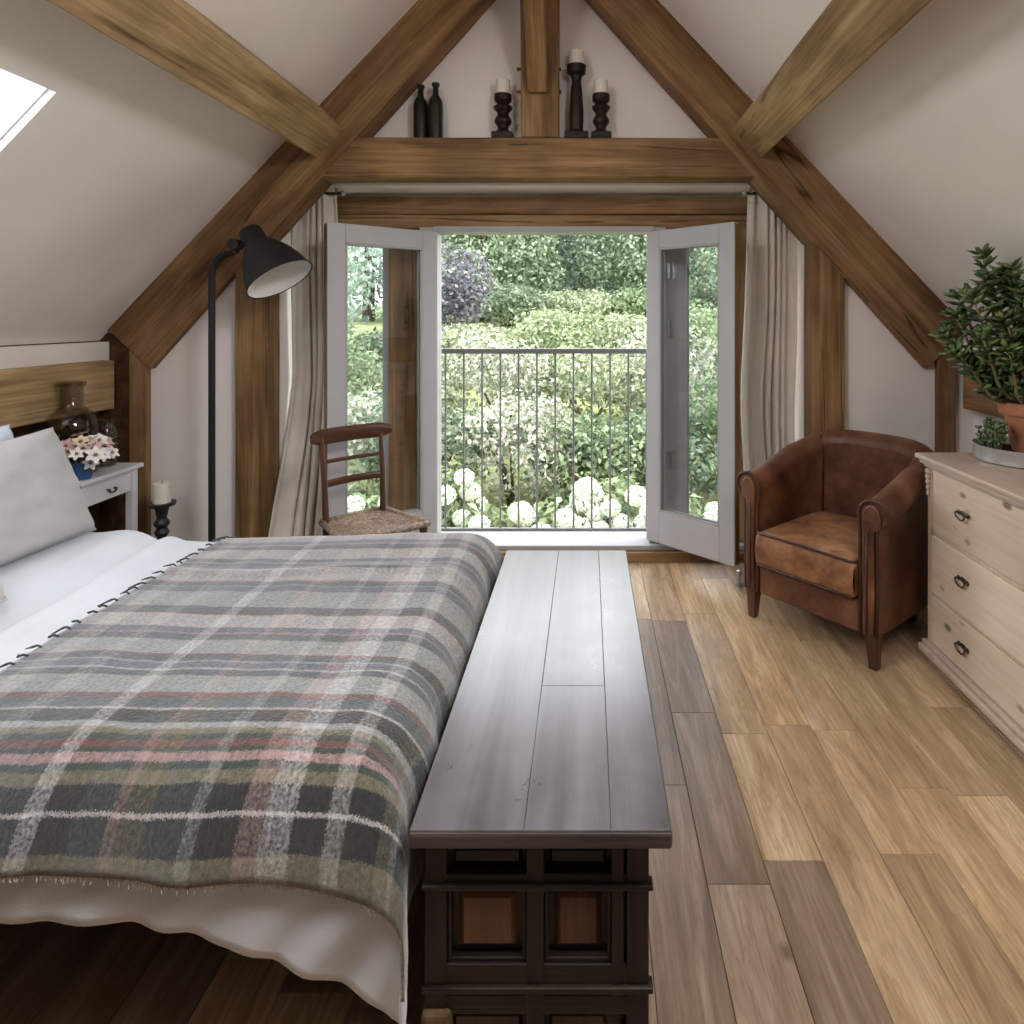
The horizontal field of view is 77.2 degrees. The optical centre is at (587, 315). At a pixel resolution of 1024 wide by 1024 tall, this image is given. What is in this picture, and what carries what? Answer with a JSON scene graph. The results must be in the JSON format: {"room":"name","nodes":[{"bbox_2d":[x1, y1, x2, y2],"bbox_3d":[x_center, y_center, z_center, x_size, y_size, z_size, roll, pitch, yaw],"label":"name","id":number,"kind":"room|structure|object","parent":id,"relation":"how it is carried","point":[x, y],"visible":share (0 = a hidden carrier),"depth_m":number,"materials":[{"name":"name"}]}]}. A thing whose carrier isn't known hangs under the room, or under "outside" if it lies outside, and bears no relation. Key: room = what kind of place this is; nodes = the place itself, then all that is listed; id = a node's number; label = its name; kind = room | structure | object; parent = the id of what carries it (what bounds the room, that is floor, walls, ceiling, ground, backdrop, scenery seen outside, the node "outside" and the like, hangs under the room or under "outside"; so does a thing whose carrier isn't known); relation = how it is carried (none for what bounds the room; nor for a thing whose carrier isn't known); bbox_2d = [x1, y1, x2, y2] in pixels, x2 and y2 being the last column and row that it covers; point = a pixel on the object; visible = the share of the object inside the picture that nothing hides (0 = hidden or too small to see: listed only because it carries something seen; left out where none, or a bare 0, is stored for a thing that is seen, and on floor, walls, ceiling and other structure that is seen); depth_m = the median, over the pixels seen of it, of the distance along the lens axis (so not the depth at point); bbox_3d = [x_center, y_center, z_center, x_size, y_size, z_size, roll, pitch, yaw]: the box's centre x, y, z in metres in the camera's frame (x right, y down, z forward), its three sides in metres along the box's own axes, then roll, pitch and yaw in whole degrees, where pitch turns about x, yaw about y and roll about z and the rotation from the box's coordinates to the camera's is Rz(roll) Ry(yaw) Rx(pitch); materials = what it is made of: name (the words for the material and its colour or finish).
{"room":"bedroom","nodes":[
{"label":"bedroom","id":0,"kind":"room"},
{"bbox_2d":[0,341,99,531],"bbox_3d":[-2.925,0.930,0.480,0.150,1.640,6.960,0,0,0],"label":"wall","id":1,"kind":"structure","parent":0,"point":[88,423],"depth_m":3.52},
{"bbox_2d":[0,342,108,368],"bbox_3d":[-2.822,0.225,0.365,0.055,0.150,6.730,0,0,0],"label":"trim","id":2,"kind":"structure","parent":1,"relation":"attached to","point":[30,355],"depth_m":3.31,"materials":[{"name":"paint"}]},
{"bbox_2d":[0,360,113,427],"bbox_3d":[-2.790,0.393,0.335,0.125,0.285,6.670,0,0,0],"label":"wall plate","id":3,"kind":"object","parent":1,"relation":"attached to","point":[29,395],"visible":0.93,"depth_m":3.25,"materials":[{"name":"brown wood"}]},
{"bbox_2d":[0,0,417,345],"bbox_3d":[-1.680,-1.257,0.630,2.780,2.928,7.260,0,0,0],"label":"ceiling","id":4,"kind":"structure","parent":0,"point":[117,167],"depth_m":2.93,"materials":[{"name":"paint"}]},
{"bbox_2d":[0,69,47,139],"bbox_3d":[-2.391,-0.532,1.812,0.892,0.929,1.065,0,0,0],"label":"window","id":5,"kind":"structure","parent":4,"relation":"attached to","point":[18,94],"depth_m":2.32,"materials":[{"name":"glass"}]},
{"bbox_2d":[45,0,342,157],"bbox_3d":[-1.569,-1.068,0.348,0.305,0.307,6.696,0,0,0],"label":"purlin","id":6,"kind":"structure","parent":4,"relation":"attached to","point":[172,35],"depth_m":2.51,"materials":[{"name":"brown wood"}]},
{"bbox_2d":[108,0,495,368],"bbox_3d":[-1.459,-1.130,3.780,2.658,2.873,0.184,0,0,0],"label":"rafter","id":7,"kind":"object","parent":4,"relation":"attached to","point":[288,184],"visible":0.81,"depth_m":3.69,"materials":[{"name":"brown wood"}]},
{"bbox_2d":[0,562,1023,1023],"bbox_3d":[-0.277,1.552,0.065,5.332,0.004,8.231,0,0,0],"label":"floor","id":8,"kind":"structure","parent":0,"point":[847,847],"depth_m":1.80,"materials":[{"name":"brown wood"}]},
{"bbox_2d":[79,463,143,530],"bbox_3d":[-2.640,1.179,3.295,0.380,0.742,0.430,0,0,0],"label":"bedside table","id":9,"kind":"object","parent":8,"relation":"on","point":[110,480],"visible":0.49,"depth_m":3.37,"materials":[{"name":"white paint"}]},
{"bbox_2d":[58,432,119,480],"bbox_3d":[-2.527,0.696,3.165,0.403,0.225,0.297,0,0,0],"label":"flower pot","id":10,"kind":"object","parent":9,"relation":"on","point":[83,469],"visible":0.78,"depth_m":3.11,"materials":[{"name":"blue ceramic"}]},
{"bbox_2d":[129,350,150,535],"bbox_3d":[-2.619,0.840,3.775,0.110,1.420,0.155,0,0,0],"label":"post","id":11,"kind":"object","parent":8,"relation":"on","point":[139,373],"visible":0.35,"depth_m":3.70,"materials":[{"name":"brown wood"}]},
{"bbox_2d":[147,499,176,539],"bbox_3d":[-2.345,1.288,3.500,0.170,0.525,0.170,0,0,0],"label":"candlestick","id":12,"kind":"object","parent":8,"relation":"on","point":[161,524],"visible":0.49,"depth_m":3.48,"materials":[{"name":"wood"}]},
{"bbox_2d":[152,480,170,504],"bbox_3d":[-2.345,0.964,3.500,0.086,0.122,0.086,0,0,0],"label":"candle","id":13,"kind":"object","parent":12,"relation":"on","point":[161,490],"visible":1,"depth_m":3.47,"materials":[{"name":"wax"}]},
{"bbox_2d":[208,224,312,541],"bbox_3d":[-1.846,0.528,3.467,0.725,2.044,0.360,0,0,19],"label":"floor lamp","id":14,"kind":"object","parent":8,"relation":"on","point":[271,267],"visible":0.87,"depth_m":3.48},
{"bbox_2d":[310,422,430,535],"bbox_3d":[-1.154,1.077,3.348,0.474,0.949,0.488,0,0,-45],"label":"chair","id":15,"kind":"object","parent":8,"relation":"on","point":[382,519],"visible":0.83,"depth_m":3.40,"materials":[{"name":"brown wood"}]},
{"bbox_2d":[409,550,671,1023],"bbox_3d":[-0.092,1.275,1.974,0.514,0.550,1.482,0,0,0],"label":"chest","id":16,"kind":"object","parent":8,"relation":"on","point":[542,807],"visible":1,"depth_m":1.30,"materials":[{"name":"brown wood"}]},
{"bbox_2d":[735,569,742,586],"bbox_3d":[0.870,1.505,3.660,0.044,0.090,0.043,0,0,0],"label":"door stop","id":17,"kind":"object","parent":8,"relation":"on","point":[738,583],"visible":1,"depth_m":3.65,"materials":[{"name":"metal"}]},
{"bbox_2d":[736,430,933,671],"bbox_3d":[1.310,1.093,3.248,0.802,0.915,0.810,0,0,-39],"label":"armchair","id":18,"kind":"object","parent":8,"relation":"on","point":[836,521],"visible":0.98,"depth_m":3.08,"materials":[{"name":"brown leather"}]},
{"bbox_2d":[755,510,857,597],"bbox_3d":[1.235,1.155,3.187,0.608,0.200,0.514,0,0,-39],"label":"seat cushion","id":19,"kind":"object","parent":18,"relation":"on","point":[818,549],"depth_m":3.05,"materials":[{"name":"leather"}]},
{"bbox_2d":[934,351,956,451],"bbox_3d":[2.091,0.840,3.775,0.114,1.420,0.155,0,0,0],"label":"post","id":20,"kind":"object","parent":8,"relation":"on","point":[945,377],"visible":0.2,"depth_m":3.70,"materials":[{"name":"brown wood"}]},
{"bbox_2d":[915,452,1023,752],"bbox_3d":[1.813,1.085,2.353,0.657,0.930,1.085,0,0,0],"label":"dresser","id":21,"kind":"object","parent":8,"relation":"on","point":[975,638],"visible":0.99,"depth_m":2.48,"materials":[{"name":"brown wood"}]},
{"bbox_2d":[971,436,1023,468],"bbox_3d":[1.875,0.586,2.720,0.408,0.068,0.408,0,0,0],"label":"metal tray","id":22,"kind":"object","parent":21,"relation":"on","point":[1007,457],"visible":0.8,"depth_m":2.65,"materials":[{"name":"metal"}]},
{"bbox_2d":[927,243,1023,452],"bbox_3d":[1.796,0.132,2.700,0.617,0.892,0.467,0,0,0],"label":"potted plant","id":23,"kind":"object","parent":22,"relation":"on","point":[992,378],"visible":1,"depth_m":2.67,"materials":[{"name":"green plant"}]},
{"bbox_2d":[974,417,1008,449],"bbox_3d":[1.724,0.507,2.704,0.112,0.152,0.153,0,0,0],"label":"succulent","id":24,"kind":"object","parent":22,"relation":"on","point":[995,436],"visible":0.99,"depth_m":2.67,"materials":[{"name":"green plant"}]},
{"bbox_3d":[-1.493,1.060,2.025,1.975,0.980,1.370,0,0,0],"label":"bed","id":25,"kind":"object","parent":8,"relation":"on","visible":0},
{"bbox_2d":[0,530,407,1023],"bbox_3d":[-1.308,1.190,2.004,1.908,0.606,1.564,0,0,0],"label":"duvet","id":26,"kind":"object","parent":25,"relation":"on","point":[51,587],"visible":0.17,"depth_m":1.24,"materials":[{"name":"white fabric"}]},
{"bbox_2d":[0,580,7,602],"bbox_3d":[-1.915,0.703,1.679,0.265,0.390,0.672,0,0,0],"label":"pillow","id":27,"kind":"object","parent":26,"relation":"on","point":[3,597],"visible":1,"depth_m":1.99,"materials":[{"name":"fabric"}]},
{"bbox_2d":[0,424,13,441],"bbox_3d":[-2.261,0.649,2.220,0.185,0.430,0.664,0,0,0],"label":"pillow","id":28,"kind":"object","parent":26,"relation":"on","point":[6,433],"visible":0.09,"depth_m":2.50,"materials":[{"name":"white fabric"}]},
{"bbox_2d":[0,427,95,566],"bbox_3d":[-2.145,0.679,2.310,0.255,0.430,0.694,0,0,0],"label":"pillow","id":29,"kind":"object","parent":26,"relation":"on","point":[43,504],"visible":1,"depth_m":2.40,"materials":[{"name":"grey fabric"}]},
{"bbox_2d":[0,532,503,1001],"bbox_3d":[-0.944,1.137,2.003,1.201,0.483,1.615,0,0,0],"label":"plaid blanket","id":30,"kind":"object","parent":26,"relation":"on","point":[271,711],"visible":0.9,"depth_m":1.44,"materials":[{"name":"fabric"}]},
{"bbox_2d":[110,0,974,541],"bbox_3d":[-0.290,-0.510,3.998,5.120,4.120,0.525,0,0,0],"label":"wall","id":31,"kind":"structure","parent":0,"point":[887,391],"depth_m":3.86,"materials":[{"name":"paint"}]},
{"bbox_2d":[100,333,128,531],"bbox_3d":[-2.761,0.825,3.724,0.178,1.450,0.024,0,0,0],"label":"trim","id":32,"kind":"structure","parent":31,"relation":"attached to","point":[112,510],"depth_m":3.71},
{"bbox_2d":[235,267,279,537],"bbox_3d":[-1.959,0.525,3.770,0.196,2.050,0.154,0,0,0],"label":"post","id":33,"kind":"object","parent":31,"relation":"in","point":[257,359],"depth_m":3.69,"materials":[{"name":"brown wood"}]},
{"bbox_2d":[268,194,337,536],"bbox_3d":[-1.709,0.392,3.806,0.366,2.277,0.377,0,0,0],"label":"curtain","id":34,"kind":"object","parent":33,"relation":"attached to","point":[297,506],"visible":0.54,"depth_m":3.91,"materials":[{"name":"fabric"}]},
{"bbox_2d":[324,222,436,535],"bbox_3d":[-1.219,0.440,3.821,0.700,1.940,0.060,0,0,-40],"label":"door","id":35,"kind":"structure","parent":31,"relation":"in","point":[337,236],"depth_m":3.76,"materials":[{"name":"grey paint"}]},
{"bbox_2d":[383,248,388,506],"bbox_3d":[-1.567,0.445,4.190,0.545,2.030,0.060,0,0,0],"label":"window","id":36,"kind":"structure","parent":31,"relation":"in","point":[385,251],"depth_m":4.16,"materials":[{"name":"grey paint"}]},
{"bbox_2d":[322,137,754,182],"bbox_3d":[-0.290,-0.922,3.778,2.720,0.238,0.164,0,0,0],"label":"tie beam","id":37,"kind":"structure","parent":31,"relation":"attached to","point":[366,159],"depth_m":3.70,"materials":[{"name":"brown wood"}]},
{"bbox_2d":[413,84,427,137],"bbox_3d":[-0.994,-1.207,3.780,0.084,0.329,0.084,0,0,0],"label":"bottle","id":38,"kind":"object","parent":37,"relation":"on","point":[420,107],"visible":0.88,"depth_m":3.75,"materials":[{"name":"glass"}]},
{"bbox_2d":[428,82,442,137],"bbox_3d":[-0.905,-1.212,3.780,0.086,0.341,0.086,0,0,0],"label":"bottle","id":39,"kind":"object","parent":37,"relation":"on","point":[435,105],"visible":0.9,"depth_m":3.75,"materials":[{"name":"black glass"}]},
{"bbox_2d":[491,92,514,137],"bbox_3d":[-0.504,-1.177,3.775,0.124,0.270,0.124,0,0,0],"label":"candlestick","id":40,"kind":"object","parent":37,"relation":"on","point":[502,120],"visible":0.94,"depth_m":3.73,"materials":[{"name":"brown wood"}]},
{"bbox_2d":[496,78,509,92],"bbox_3d":[-0.504,-1.362,3.775,0.084,0.101,0.084,0,0,0],"label":"candle","id":41,"kind":"object","parent":40,"relation":"on","point":[502,84],"visible":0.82,"depth_m":3.74,"materials":[{"name":"wax"}]},
{"bbox_2d":[520,0,559,137],"bbox_3d":[-0.283,-1.671,3.786,0.225,1.258,0.163,0,0,0],"label":"post","id":42,"kind":"object","parent":37,"relation":"on","point":[540,111],"visible":0.67,"depth_m":3.71,"materials":[{"name":"brown wood"}]},
{"bbox_2d":[523,0,547,91],"bbox_3d":[-0.291,-1.695,3.470,0.118,0.801,0.577,0,0,0],"label":"brace","id":43,"kind":"object","parent":42,"relation":"attached to","point":[534,10],"visible":0.97,"depth_m":3.54,"materials":[{"name":"brown wood"}]},
{"bbox_2d":[564,62,588,137],"bbox_3d":[-0.068,-1.263,3.775,0.144,0.442,0.144,0,0,0],"label":"candlestick","id":44,"kind":"object","parent":37,"relation":"on","point":[576,71],"visible":0.88,"depth_m":3.74,"materials":[{"name":"brown wood"}]},
{"bbox_2d":[569,48,583,62],"bbox_3d":[-0.068,-1.534,3.775,0.086,0.101,0.086,0,0,0],"label":"candle","id":45,"kind":"object","parent":44,"relation":"on","point":[576,54],"visible":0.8,"depth_m":3.74,"materials":[{"name":"wax"}]},
{"bbox_2d":[591,92,610,137],"bbox_3d":[0.077,-1.177,3.775,0.120,0.270,0.120,0,0,0],"label":"candlestick","id":46,"kind":"object","parent":37,"relation":"on","point":[600,99],"visible":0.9,"depth_m":3.74,"materials":[{"name":"brown wood"}]},
{"bbox_2d":[594,79,607,92],"bbox_3d":[0.077,-1.359,3.775,0.084,0.095,0.084,0,0,0],"label":"candle","id":47,"kind":"object","parent":46,"relation":"on","point":[600,85],"visible":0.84,"depth_m":3.74,"materials":[{"name":"wax"}]},
{"bbox_2d":[337,215,746,228],"bbox_3d":[-0.275,-0.610,4.180,3.130,0.092,0.164,0,0,0],"label":"lintel","id":48,"kind":"object","parent":31,"relation":"attached to","point":[391,221],"visible":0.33,"depth_m":4.10,"materials":[{"name":"brown wood"}]},
{"bbox_2d":[337,196,746,214],"bbox_3d":[-0.275,-0.712,4.165,3.130,0.119,0.164,0,0,0],"label":"lintel","id":49,"kind":"object","parent":48,"relation":"on","point":[400,205],"visible":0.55,"depth_m":4.08,"materials":[{"name":"brown wood"}]},
{"bbox_2d":[420,227,665,542],"bbox_3d":[-0.290,0.445,4.140,1.580,2.030,0.120,0,0,0],"label":"trim","id":50,"kind":"structure","parent":31,"relation":"attached to","point":[421,228],"depth_m":4.11,"materials":[{"name":"grey paint"}]},
{"bbox_2d":[433,226,653,234],"bbox_3d":[-0.282,-0.552,4.120,1.405,0.035,0.160,0,0,0],"label":"trim","id":51,"kind":"structure","parent":31,"relation":"attached to","point":[443,230],"depth_m":4.04,"materials":[{"name":"paint"}]},
{"bbox_2d":[441,532,743,549],"bbox_3d":[-0.275,1.472,4.165,3.130,0.033,0.270,0,0,0],"label":"trim","id":52,"kind":"structure","parent":31,"relation":"attached to","point":[502,540],"depth_m":4.10,"materials":[{"name":"paint"}]},
{"bbox_2d":[388,229,419,510],"bbox_3d":[-1.191,0.465,4.190,0.213,2.070,0.144,0,0,0],"label":"post","id":53,"kind":"object","parent":52,"relation":"on","point":[402,264],"visible":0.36,"depth_m":4.12,"materials":[{"name":"brown wood"}]},
{"bbox_2d":[441,348,646,531],"bbox_3d":[-0.290,0.860,4.350,1.640,1.270,0.140,0,0,0],"label":"balcony railing","id":54,"kind":"object","parent":53,"relation":"attached to","point":[445,351],"visible":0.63,"depth_m":4.39,"materials":[{"name":"grey metal"}]},
{"bbox_2d":[739,228,746,541],"bbox_3d":[1.020,0.465,4.160,0.143,2.070,0.145,0,0,0],"label":"post","id":55,"kind":"object","parent":52,"relation":"on","point":[742,231],"visible":0.05,"depth_m":4.09,"materials":[{"name":"brown wood"}]},
{"bbox_2d":[500,550,743,561],"bbox_3d":[-0.275,1.519,4.140,3.130,0.062,0.280,0,0,0],"label":"trim","id":56,"kind":"structure","parent":31,"relation":"attached to","point":[632,555],"depth_m":4.00,"materials":[{"name":"brown wood"}]},
{"bbox_2d":[666,229,686,513],"bbox_3d":[0.570,0.465,4.178,0.140,2.070,0.164,0,0,0],"label":"door frame","id":57,"kind":"structure","parent":31,"relation":"attached to","point":[676,260],"depth_m":4.12,"materials":[{"name":"grey paint"}]},
{"bbox_2d":[647,222,738,566],"bbox_3d":[0.609,0.440,3.818,0.660,1.940,0.060,0,0,44],"label":"door","id":58,"kind":"structure","parent":31,"relation":"in","point":[718,541],"depth_m":3.71,"materials":[{"name":"grey paint"}]},
{"bbox_2d":[687,249,716,521],"bbox_3d":[0.795,0.445,4.190,0.310,2.030,0.060,0,0,0],"label":"door frame","id":59,"kind":"structure","parent":31,"relation":"in","point":[687,249],"depth_m":4.16,"materials":[{"name":"grey paint"}]},
{"bbox_2d":[804,241,844,436],"bbox_3d":[1.399,0.536,3.770,0.195,2.028,0.154,0,0,0],"label":"post","id":60,"kind":"object","parent":31,"relation":"in","point":[824,285],"depth_m":3.70,"materials":[{"name":"brown wood"}]},
{"bbox_2d":[741,195,796,470],"bbox_3d":[1.126,0.392,3.944,0.352,2.277,0.132,0,0,0],"label":"curtain","id":61,"kind":"object","parent":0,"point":[769,350],"visible":0.56,"depth_m":3.93,"materials":[{"name":"fabric"}]},
{"bbox_2d":[658,0,1023,339],"bbox_3d":[1.100,-1.257,0.630,2.780,2.928,7.260,0,0,0],"label":"ceiling","id":62,"kind":"structure","parent":0,"point":[924,140],"depth_m":2.80,"materials":[{"name":"paint"}]},
{"bbox_2d":[585,0,967,368],"bbox_3d":[0.879,-1.129,3.780,2.657,2.873,0.184,0,0,0],"label":"rafter","id":63,"kind":"object","parent":62,"relation":"attached to","point":[801,197],"visible":0.72,"depth_m":3.69,"materials":[{"name":"brown wood"}]},
{"bbox_2d":[733,0,932,156],"bbox_3d":[0.989,-1.068,0.348,0.304,0.306,6.696,0,0,0],"label":"purlin","id":64,"kind":"structure","parent":62,"relation":"attached to","point":[847,33],"depth_m":2.49,"materials":[{"name":"brown wood"}]},
{"bbox_2d":[975,342,1012,437],"bbox_3d":[2.345,0.930,0.480,0.150,1.640,6.960,0,0,0],"label":"wall","id":65,"kind":"structure","parent":0,"point":[979,417],"depth_m":3.67,"materials":[{"name":"paint"}]},
{"bbox_2d":[963,363,1018,417],"bbox_3d":[2.215,0.393,0.335,0.115,0.285,6.670,0,0,0],"label":"wall plate","id":66,"kind":"object","parent":65,"relation":"attached to","point":[973,401],"visible":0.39,"depth_m":3.53,"materials":[{"name":"brown wood"}]},
{"label":"outside","id":67,"kind":"structure","parent":0,"visible":0},
{"bbox_2d":[348,305,716,525],"bbox_3d":[-1.000,1.200,31.820,50.000,4.498,55.000,0,0,0],"label":"ground","id":68,"kind":"structure","parent":67,"point":[362,325],"depth_m":9.73,"materials":[{"name":"green plant"}]},
{"bbox_2d":[348,484,379,512],"bbox_3d":[-2.301,2.338,6.310,0.996,1.315,0.950,0,0,0],"label":"hydrangea","id":69,"kind":"object","parent":68,"relation":"on","point":[361,502],"visible":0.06,"depth_m":6.19,"materials":[{"name":"white plant"}]},
{"bbox_2d":[348,389,382,498],"bbox_3d":[-3.452,1.700,7.959,1.925,1.772,1.943,0,0,0],"label":"shrub","id":70,"kind":"object","parent":68,"relation":"on","point":[365,405],"visible":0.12,"depth_m":7.97,"materials":[{"name":"green plant"}]},
{"bbox_2d":[348,246,382,342],"bbox_3d":[-5.761,-0.554,13.033,3.002,3.480,2.820,0,0,28],"label":"shrub","id":71,"kind":"object","parent":68,"relation":"on","point":[361,249],"visible":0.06,"depth_m":13.34,"materials":[{"name":"green plant"}]},
{"bbox_2d":[348,336,382,419],"bbox_3d":[-4.223,1.128,9.923,2.199,1.903,2.064,0,0,-21],"label":"shrub","id":72,"kind":"object","parent":68,"relation":"on","point":[365,367],"visible":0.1,"depth_m":10.08,"materials":[{"name":"green plant"}]},
{"bbox_2d":[348,326,451,374],"bbox_3d":[-3.635,0.783,12.450,1.935,1.172,2.381,0,0,-44],"label":"shrub","id":73,"kind":"object","parent":68,"relation":"on","point":[372,340],"visible":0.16,"depth_m":12.05,"materials":[{"name":"green plant"}]},
{"bbox_2d":[348,235,470,321],"bbox_3d":[-7.659,-4.058,21.978,6.784,9.682,7.414,0,0,43],"label":"tree","id":74,"kind":"object","parent":68,"relation":"on","point":[368,306],"visible":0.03,"depth_m":21.59,"materials":[{"name":"green plant"}]},
{"bbox_2d":[348,347,474,432],"bbox_3d":[-2.818,1.238,9.939,2.046,1.736,2.088,0,0,0],"label":"shrub","id":75,"kind":"object","parent":68,"relation":"on","point":[451,393],"visible":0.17,"depth_m":9.55,"materials":[{"name":"green plant"}]},
{"bbox_2d":[355,398,498,500],"bbox_3d":[-1.982,1.787,7.937,1.695,1.648,1.605,0,0,0],"label":"shrub","id":76,"kind":"object","parent":68,"relation":"on","point":[456,419],"visible":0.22,"depth_m":7.81,"materials":[{"name":"green plant"}]},
{"bbox_2d":[367,235,496,345],"bbox_3d":[-3.389,-0.539,14.344,2.735,2.749,2.446,0,0,0],"label":"shrub","id":77,"kind":"object","parent":68,"relation":"on","point":[456,290],"visible":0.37,"depth_m":14.06,"materials":[{"name":"purple plant"}]},
{"bbox_2d":[441,468,487,526],"bbox_3d":[-1.557,2.245,6.524,1.030,1.391,0.971,0,0,0],"label":"hydrangea","id":78,"kind":"object","parent":68,"relation":"on","point":[472,489],"visible":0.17,"depth_m":6.43,"materials":[{"name":"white plant"}]},
{"bbox_2d":[441,319,546,373],"bbox_3d":[-1.946,0.659,12.815,2.272,1.185,2.332,0,0,38],"label":"shrub","id":79,"kind":"object","parent":68,"relation":"on","point":[471,327],"visible":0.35,"depth_m":12.31,"materials":[{"name":"green plant"}]},
{"bbox_2d":[461,500,532,526],"bbox_3d":[-0.951,2.412,6.074,1.031,1.275,0.985,0,0,-35],"label":"hydrangea","id":80,"kind":"object","parent":68,"relation":"on","point":[474,520],"visible":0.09,"depth_m":6.07,"materials":[{"name":"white plant"}]},
{"bbox_2d":[441,235,568,320],"bbox_3d":[-3.743,-3.866,21.970,6.615,8.725,6.624,0,0,-9],"label":"tree","id":81,"kind":"object","parent":68,"relation":"on","point":[508,255],"visible":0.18,"depth_m":21.10,"materials":[{"name":"green plant"}]},
{"bbox_2d":[462,280,550,326],"bbox_3d":[-2.446,-0.340,18.376,2.457,1.448,2.686,0,0,-34],"label":"shrub","id":82,"kind":"object","parent":68,"relation":"on","point":[513,299],"visible":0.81,"depth_m":17.69,"materials":[{"name":"green plant"}]},
{"bbox_2d":[447,329,567,442],"bbox_3d":[-1.250,1.129,10.056,2.004,1.848,1.794,0,0,-17],"label":"shrub","id":83,"kind":"object","parent":68,"relation":"on","point":[510,371],"visible":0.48,"depth_m":9.69,"materials":[{"name":"green plant"}]},
{"bbox_2d":[450,381,582,513],"bbox_3d":[-0.896,1.704,8.178,1.596,1.709,1.646,0,0,11],"label":"shrub","id":84,"kind":"object","parent":68,"relation":"on","point":[528,427],"visible":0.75,"depth_m":7.88,"materials":[{"name":"green plant"}]},
{"bbox_2d":[504,495,594,526],"bbox_3d":[-0.381,2.393,6.279,1.018,1.202,1.002,0,0,0],"label":"hydrangea","id":85,"kind":"object","parent":68,"relation":"on","point":[563,515],"visible":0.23,"depth_m":6.14,"materials":[{"name":"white plant"}]},
{"bbox_2d":[510,305,615,366],"bbox_3d":[-0.537,0.512,12.852,2.213,1.415,2.568,0,0,0],"label":"shrub","id":86,"kind":"object","parent":68,"relation":"on","point":[563,330],"visible":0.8,"depth_m":12.44,"materials":[{"name":"green plant"}]},
{"bbox_2d":[508,235,644,316],"bbox_3d":[-0.317,-4.471,26.310,7.332,10.723,7.052,0,0,39],"label":"tree","id":87,"kind":"object","parent":68,"relation":"on","point":[571,269],"visible":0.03,"depth_m":25.21,"materials":[{"name":"green plant"}]},
{"bbox_2d":[509,338,645,446],"bbox_3d":[-0.027,1.224,9.807,2.303,1.765,1.887,0,0,-27],"label":"shrub","id":88,"kind":"object","parent":68,"relation":"on","point":[584,367],"visible":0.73,"depth_m":9.45,"materials":[{"name":"green plant"}]},
{"bbox_2d":[536,287,624,325],"bbox_3d":[-0.145,-0.228,18.531,2.643,1.203,2.477,0,0,0],"label":"shrub","id":89,"kind":"object","parent":68,"relation":"on","point":[595,301],"visible":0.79,"depth_m":17.96,"materials":[{"name":"green plant"}]},
{"bbox_2d":[524,411,645,512],"bbox_3d":[0.006,1.923,7.857,1.683,1.425,1.567,0,0,0],"label":"shrub","id":90,"kind":"object","parent":68,"relation":"on","point":[600,443],"visible":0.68,"depth_m":7.78,"materials":[{"name":"green plant"}]},
{"bbox_2d":[565,468,645,526],"bbox_3d":[0.281,2.276,6.554,1.056,1.331,1.005,0,0,-13],"label":"hydrangea","id":91,"kind":"object","parent":68,"relation":"on","point":[582,486],"visible":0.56,"depth_m":6.28,"materials":[{"name":"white plant"}]},
{"bbox_2d":[583,311,696,368],"bbox_3d":[0.914,0.571,12.619,2.422,1.357,2.397,0,0,44],"label":"shrub","id":92,"kind":"object","parent":68,"relation":"on","point":[635,323],"visible":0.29,"depth_m":11.92,"materials":[{"name":"green plant"}]},
{"bbox_2d":[570,235,716,319],"bbox_3d":[2.940,-4.059,21.935,6.865,9.655,6.648,0,0,-15],"label":"tree","id":93,"kind":"object","parent":68,"relation":"on","point":[702,260],"visible":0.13,"depth_m":21.43,"materials":[{"name":"green plant"}]},
{"bbox_2d":[605,279,700,321],"bbox_3d":[1.797,-0.354,18.101,2.751,1.472,2.764,0,0,0],"label":"shrub","id":94,"kind":"object","parent":68,"relation":"on","point":[634,302],"visible":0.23,"depth_m":17.80,"materials":[{"name":"green plant"}]},
{"bbox_2d":[606,405,716,513],"bbox_3d":[1.124,1.767,8.033,1.822,1.639,1.867,0,0,0],"label":"shrub","id":95,"kind":"object","parent":68,"relation":"on","point":[703,470],"visible":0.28,"depth_m":7.78,"materials":[{"name":"green plant"}]},
{"bbox_2d":[608,327,716,424],"bbox_3d":[1.261,1.106,10.043,1.720,1.894,2.115,0,0,-33],"label":"shrub","id":96,"kind":"object","parent":68,"relation":"on","point":[702,367],"visible":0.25,"depth_m":9.72,"materials":[{"name":"green plant"}]},
{"bbox_2d":[631,492,716,526],"bbox_3d":[0.936,2.369,6.145,1.075,1.361,0.946,0,0,-43],"label":"hydrangea","id":97,"kind":"object","parent":68,"relation":"on","point":[710,510],"visible":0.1,"depth_m":6.03,"materials":[{"name":"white plant"}]},
{"bbox_2d":[689,366,716,490],"bbox_3d":[2.044,1.589,8.242,2.175,1.886,1.590,0,0,32],"label":"shrub","id":98,"kind":"object","parent":68,"relation":"on","point":[711,413],"visible":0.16,"depth_m":8.05,"materials":[{"name":"green plant"}]},
{"bbox_2d":[689,299,716,371],"bbox_3d":[2.428,0.436,12.878,2.223,1.566,2.415,0,0,0],"label":"shrub","id":99,"kind":"object","parent":68,"relation":"on","point":[705,326],"visible":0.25,"depth_m":12.45,"materials":[{"name":"green plant"}]},
{"bbox_2d":[689,275,716,324],"bbox_3d":[4.185,-0.432,18.658,2.839,1.614,3.021,0,0,-30],"label":"shrub","id":100,"kind":"object","parent":68,"relation":"on","point":[711,290],"visible":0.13,"depth_m":18.29,"materials":[{"name":"green plant"}]},
{"bbox_2d":[696,322,716,387],"bbox_3d":[2.701,0.968,10.043,2.086,2.116,2.058,0,0,-19],"label":"shrub","id":101,"kind":"object","parent":68,"relation":"on","point":[711,341],"visible":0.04,"depth_m":10.20,"materials":[{"name":"green plant"}]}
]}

